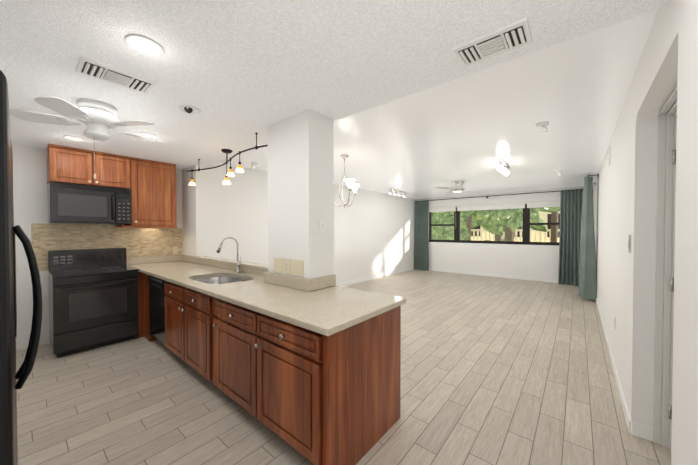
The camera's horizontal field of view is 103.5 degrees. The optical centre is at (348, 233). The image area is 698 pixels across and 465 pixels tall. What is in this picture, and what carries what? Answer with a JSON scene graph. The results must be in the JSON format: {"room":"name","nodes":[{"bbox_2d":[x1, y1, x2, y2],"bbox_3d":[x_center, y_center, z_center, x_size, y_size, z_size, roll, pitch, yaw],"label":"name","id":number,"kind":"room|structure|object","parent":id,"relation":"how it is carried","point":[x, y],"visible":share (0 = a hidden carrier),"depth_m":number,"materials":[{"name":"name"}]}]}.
{"room":"kitchen","nodes":[
{"label":"kitchen","id":0,"kind":"room"},
{"bbox_2d":[12,144,182,350],"bbox_3d":[-3.710,0.107,3.578,0.150,2.520,2.750,1,1,40],"label":"wall","id":1,"kind":"structure","parent":0,"point":[30,203],"depth_m":3.30,"materials":[{"name":"white paint"}]},
{"bbox_2d":[46,144,133,191],"bbox_3d":[-3.360,-0.831,3.581,0.345,0.437,0.757,1,1,40],"label":"upper cabinet","id":2,"kind":"object","parent":1,"relation":"attached to","point":[67,165],"depth_m":3.44,"materials":[{"name":"brown wood"}]},
{"bbox_2d":[47,182,130,223],"bbox_3d":[-3.315,-0.366,3.549,0.456,0.468,0.749,1,1,40],"label":"over-the-range microwave","id":3,"kind":"object","parent":2,"relation":"attached to","point":[75,204],"visible":1,"depth_m":3.40,"materials":[{"name":"black"}]},
{"bbox_2d":[31,223,181,270],"bbox_3d":[-3.299,0.157,3.949,0.005,0.584,1.645,1,1,40],"label":"tile backsplash","id":4,"kind":"structure","parent":1,"relation":"attached to","point":[134,242],"depth_m":3.81,"materials":[{"name":"tile"}]},
{"bbox_2d":[173,246,177,253],"bbox_3d":[-2.829,0.267,4.493,0.018,0.125,0.074,1,1,40],"label":"light switch","id":5,"kind":"object","parent":4,"relation":"attached to","point":[175,249],"visible":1,"depth_m":4.49,"materials":[{"name":"beige plastic"}]},
{"bbox_2d":[122,157,176,227],"bbox_3d":[-2.938,-0.588,4.092,0.345,0.937,0.560,1,1,40],"label":"upper cabinet","id":6,"kind":"object","parent":1,"relation":"attached to","point":[151,184],"depth_m":3.97,"materials":[{"name":"brown wood"}]},
{"bbox_2d":[182,162,415,284],"bbox_3d":[-0.189,0.029,7.379,0.700,2.570,7.600,1,1,40],"label":"wall","id":7,"kind":"structure","parent":0,"point":[371,228],"depth_m":5.13,"materials":[{"name":"white paint"}]},
{"bbox_2d":[335,267,413,286],"bbox_3d":[0.076,1.272,7.157,0.015,0.090,7.330,1,1,40],"label":"baseboard","id":8,"kind":"structure","parent":7,"relation":"attached to","point":[404,270],"depth_m":7.86,"materials":[{"name":"white paint"}]},
{"bbox_2d":[0,0,668,169],"bbox_3d":[-1.826,-1.133,1.485,5.800,0.220,3.770,1,1,40],"label":"ceiling","id":9,"kind":"structure","parent":0,"point":[239,74],"depth_m":1.58,"materials":[{"name":"white paint"}]},
{"bbox_2d":[63,135,84,140],"bbox_3d":[-2.983,-1.065,2.989,0.172,0.060,0.172,1,1,40],"label":"recessed light","id":10,"kind":"object","parent":9,"relation":"in","point":[68,136],"visible":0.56,"depth_m":2.99,"materials":[{"name":"white plastic"}]},
{"bbox_2d":[9,96,162,178],"bbox_3d":[-2.040,-0.734,2.246,0.912,0.600,0.931,1,1,40],"label":"kitchen ceiling fan","id":11,"kind":"object","parent":9,"relation":"hanging from","point":[99,118],"visible":1,"depth_m":2.12,"materials":[{"name":"white plastic"}]},
{"bbox_2d":[75,56,156,93],"bbox_3d":[-1.510,-1.016,1.796,0.230,0.024,0.370,1,1,40],"label":"ceiling vent","id":12,"kind":"object","parent":9,"relation":"in","point":[102,71],"visible":1,"depth_m":1.76,"materials":[{"name":"white metal"}]},
{"bbox_2d":[125,35,163,56],"bbox_3d":[-1.106,-1.043,1.492,0.172,0.060,0.172,1,1,40],"label":"recessed light","id":13,"kind":"object","parent":9,"relation":"in","point":[130,44],"visible":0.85,"depth_m":1.49,"materials":[{"name":"white plastic"}]},
{"bbox_2d":[137,132,156,137],"bbox_3d":[-2.122,-1.063,2.897,0.172,0.060,0.172,1,1,40],"label":"recessed light","id":14,"kind":"object","parent":9,"relation":"in","point":[153,136],"visible":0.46,"depth_m":2.89,"materials":[{"name":"white plastic"}]},
{"bbox_2d":[178,105,200,113],"bbox_3d":[-1.320,-1.041,2.282,0.168,0.086,0.168,1,1,40],"label":"recessed light","id":15,"kind":"object","parent":9,"relation":"in","point":[189,109],"visible":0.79,"depth_m":2.26,"materials":[{"name":"white metal"}]},
{"bbox_2d":[186,133,267,185],"bbox_3d":[-1.547,-0.842,3.413,1.975,0.418,0.224,1,1,40],"label":"track light","id":16,"kind":"object","parent":9,"relation":"attached to","point":[239,169],"visible":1,"depth_m":3.32,"materials":[{"name":"brown metal"}]},
{"bbox_2d":[452,17,532,66],"bbox_3d":[0.769,-1.011,1.487,0.350,0.024,0.210,1,1,40],"label":"ceiling vent","id":17,"kind":"object","parent":9,"relation":"in","point":[511,36],"visible":1,"depth_m":1.46,"materials":[{"name":"white metal"}]},
{"bbox_2d":[16,269,670,464],"bbox_3d":[0.550,1.386,4.377,6.000,0.060,11.400,1,1,40],"label":"floor","id":18,"kind":"structure","parent":0,"point":[500,371],"depth_m":2.32,"materials":[{"name":"beige wood"}]},
{"bbox_2d":[0,70,42,464],"bbox_3d":[-1.284,0.532,0.605,0.900,1.755,0.819,1,1,40],"label":"refrigerator","id":19,"kind":"object","parent":18,"relation":"on","point":[9,375],"visible":1,"depth_m":0.59,"materials":[{"name":"black metal"}]},
{"bbox_2d":[48,248,138,357],"bbox_3d":[-3.207,0.786,3.476,0.750,1.165,0.765,1,1,40],"label":"range","id":20,"kind":"object","parent":18,"relation":"on","point":[93,298],"visible":1,"depth_m":3.31,"materials":[{"name":"black metal"}]},
{"bbox_2d":[127,237,405,464],"bbox_3d":[-1.401,0.705,3.048,4.082,1.340,0.888,1,1,40],"label":"base cabinet","id":21,"kind":"object","parent":18,"relation":"on","point":[309,369],"visible":0.98,"depth_m":1.88,"materials":[{"name":"brown wood"}]},
{"bbox_2d":[149,275,165,344],"bbox_3d":[-2.106,0.935,3.509,0.596,0.866,0.602,1,1,40],"label":"dishwasher","id":22,"kind":"object","parent":21,"relation":"in","point":[157,309],"visible":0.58,"depth_m":3.27,"materials":[{"name":"black metal"}]},
{"bbox_2d":[127,255,405,335],"bbox_3d":[-1.401,0.434,3.044,4.082,0.142,0.888,1,1,40],"label":"countertop","id":23,"kind":"structure","parent":21,"relation":"on","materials":[{"name":"stone"}]},
{"bbox_2d":[193,276,247,283],"bbox_3d":[-1.363,0.593,2.926,0.752,0.168,0.482,1,1,40],"label":"sink","id":24,"kind":"object","parent":23,"relation":"in","point":[211,279],"depth_m":3.19,"materials":[{"name":"silver metal"}]},
{"bbox_2d":[217,237,240,272],"bbox_3d":[-1.381,0.247,3.188,0.111,0.428,0.282,1,1,40],"label":"faucet","id":25,"kind":"object","parent":23,"relation":"on","point":[238,265],"depth_m":3.27,"materials":[{"name":"silver metal"}]},
{"bbox_2d":[267,109,333,278],"bbox_3d":[-0.464,-0.285,2.595,0.590,1.508,0.300,1,1,40],"label":"column","id":26,"kind":"structure","parent":23,"relation":"on","point":[300,174],"depth_m":2.43,"materials":[{"name":"white paint"}]},
{"bbox_2d":[274,257,281,272],"bbox_3d":[-0.661,0.292,2.562,0.139,0.140,0.010,1,1,40],"label":"light switch","id":27,"kind":"object","parent":26,"relation":"attached to","point":[277,261],"depth_m":2.56,"materials":[{"name":"beige plastic"}]},
{"bbox_2d":[282,258,288,273],"bbox_3d":[-0.559,0.293,2.478,0.092,0.140,0.009,1,1,40],"label":"light switch","id":28,"kind":"object","parent":26,"relation":"attached to","point":[286,261],"depth_m":2.49,"materials":[{"name":"beige plastic"}]},
{"bbox_2d":[289,259,303,276],"bbox_3d":[-0.448,0.294,2.386,0.158,0.140,0.010,1,1,40],"label":"light switch","id":29,"kind":"object","parent":26,"relation":"attached to","point":[297,267],"depth_m":2.39,"materials":[{"name":"beige plastic"}]},
{"bbox_2d":[319,219,325,233],"bbox_3d":[-0.229,-0.066,2.402,0.018,0.130,0.080,1,1,40],"label":"light switch","id":30,"kind":"object","parent":26,"relation":"attached to","point":[322,226],"visible":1,"depth_m":2.40,"materials":[{"name":"white plastic"}]},
{"bbox_2d":[217,10,656,198],"bbox_3d":[1.788,-1.245,5.827,5.800,0.120,7.530,1,1,40],"label":"ceiling","id":31,"kind":"structure","parent":0,"point":[469,130],"depth_m":2.96,"materials":[{"name":"white paint"}]},
{"bbox_2d":[251,162,257,168],"bbox_3d":[-1.557,-1.114,4.530,0.110,0.105,0.115,1,1,40],"label":"smoke detector","id":32,"kind":"object","parent":31,"relation":"attached to","point":[253,164],"visible":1,"depth_m":4.49,"materials":[{"name":"white plastic"}]},
{"bbox_2d":[334,154,359,207],"bbox_3d":[-0.030,-0.768,4.123,0.566,0.785,0.515,1,1,40],"label":"dining chandelier","id":33,"kind":"object","parent":31,"relation":"hanging from","point":[350,184],"visible":0.77,"depth_m":4.05,"materials":[{"name":"silver metal"}]},
{"bbox_2d":[389,188,407,196],"bbox_3d":[1.380,-1.138,7.684,0.120,0.146,1.000,1,1,40],"label":"light","id":34,"kind":"object","parent":31,"relation":"attached to","point":[400,191],"visible":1,"depth_m":7.63,"materials":[{"name":"silver metal"}]},
{"bbox_2d":[435,180,482,192],"bbox_3d":[2.538,-1.070,6.156,1.074,0.238,1.149,1,1,40],"label":"room ceiling fan","id":35,"kind":"object","parent":31,"relation":"hanging from","point":[457,186],"visible":1,"depth_m":6.15,"materials":[{"name":"silver metal"}]},
{"bbox_2d":[497,158,509,175],"bbox_3d":[2.553,-1.081,4.529,0.120,0.170,0.750,1,1,40],"label":"light","id":36,"kind":"object","parent":31,"relation":"attached to","point":[502,169],"visible":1,"depth_m":4.48,"materials":[{"name":"silver metal"}]},
{"bbox_2d":[536,121,548,132],"bbox_3d":[1.999,-1.090,2.847,0.110,0.105,0.115,1,1,40],"label":"smoke detector","id":37,"kind":"object","parent":31,"relation":"attached to","point":[543,125],"visible":1,"depth_m":2.81,"materials":[{"name":"white plastic"}]},
{"bbox_2d":[416,186,593,279],"bbox_3d":[4.353,0.013,8.452,5.110,2.570,0.160,1,1,40],"label":"wall","id":38,"kind":"structure","parent":0,"point":[536,261],"depth_m":8.24,"materials":[{"name":"white paint"}]},
{"bbox_2d":[429,268,557,282],"bbox_3d":[4.256,1.254,8.439,4.740,0.090,0.012,1,1,40],"label":"baseboard","id":39,"kind":"structure","parent":38,"relation":"attached to","point":[430,269],"depth_m":8.26,"materials":[{"name":"white paint"}]},
{"bbox_2d":[428,200,559,245],"bbox_3d":[4.303,-0.311,8.411,3.920,1.210,0.140,1,1,40],"label":"window","id":40,"kind":"structure","parent":38,"relation":"in","point":[527,206],"depth_m":8.24,"materials":[{"name":"clear glass"}]},
{"bbox_2d":[415,174,598,202],"bbox_3d":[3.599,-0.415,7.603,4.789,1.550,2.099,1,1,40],"label":"curtain rod","id":41,"kind":"object","parent":38,"relation":"attached to","point":[513,194],"visible":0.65,"depth_m":7.88,"materials":[{"name":"brown metal"}]},
{"bbox_2d":[414,201,428,270],"bbox_3d":[2.543,0.064,9.689,0.560,2.424,0.194,1,1,40],"label":"curtain","id":42,"kind":"object","parent":41,"relation":"hanging from","point":[421,249],"visible":1,"depth_m":9.69,"materials":[{"name":"teal fabric"}]},
{"bbox_2d":[558,190,582,285],"bbox_3d":[5.700,0.101,7.036,0.560,2.424,0.182,1,1,40],"label":"curtain","id":43,"kind":"object","parent":41,"relation":"hanging from","point":[570,230],"visible":0.79,"depth_m":7.09,"materials":[{"name":"teal fabric"}]},
{"bbox_2d":[577,177,596,298],"bbox_3d":[4.868,0.068,5.609,0.316,2.401,0.504,1,1,40],"label":"curtain","id":44,"kind":"object","parent":41,"relation":"hanging from","point":[587,276],"visible":1,"depth_m":5.46,"materials":[{"name":"teal fabric"}]},
{"bbox_2d":[594,0,697,464],"bbox_3d":[2.718,0.096,2.594,0.270,2.570,11.260,1,1,40],"label":"wall","id":45,"kind":"structure","parent":0,"point":[625,197],"depth_m":1.84,"materials":[{"name":"white paint"}]},
{"bbox_2d":[595,298,630,432],"bbox_3d":[4.032,1.311,4.412,0.015,0.090,6.490,1,1,40],"label":"baseboard","id":46,"kind":"structure","parent":45,"relation":"attached to","point":[624,406],"depth_m":2.53,"materials":[{"name":"white paint"}]},
{"bbox_2d":[628,235,630,252],"bbox_3d":[2.053,0.074,2.015,0.010,0.130,0.080,1,1,40],"label":"light switch","id":47,"kind":"object","parent":45,"relation":"attached to","point":[629,245],"visible":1,"depth_m":2.00,"materials":[{"name":"white plastic"}]},
{"bbox_2d":[631,88,676,449],"bbox_3d":[1.707,0.306,1.437,0.200,2.184,1.035,1,1,40],"label":"door frame","id":48,"kind":"structure","parent":45,"relation":"attached to","point":[659,432],"depth_m":1.79,"materials":[{"name":"white wood"}]},
{"bbox_2d":[668,117,676,435],"bbox_3d":[1.780,0.323,1.440,0.086,2.126,0.862,1,1,40],"label":"door","id":49,"kind":"structure","parent":45,"relation":"in","point":[671,286],"depth_m":1.75,"materials":[{"name":"grey paint"}]},
{"label":"outside","id":50,"kind":"structure","parent":0,"visible":0},
{"bbox_3d":[22.145,4.140,26.777,80.000,0.200,50.400,1,1,40],"label":"ground","id":51,"kind":"structure","parent":50,"visible":0},
{"bbox_2d":[431,207,559,241],"bbox_3d":[7.200,0.530,14.906,11.904,7.361,8.988,1,1,40],"label":"trees","id":52,"kind":"object","parent":51,"relation":"on","point":[489,220],"depth_m":12.46,"materials":[{"name":"green plant"}]},
{"bbox_2d":[471,211,559,241],"bbox_3d":[19.204,-0.140,21.618,27.200,8.504,12.200,1,1,40],"label":"building","id":53,"kind":"structure","parent":51,"relation":"on","point":[540,234],"depth_m":19.81,"materials":[{"name":"beige"}]}
]}

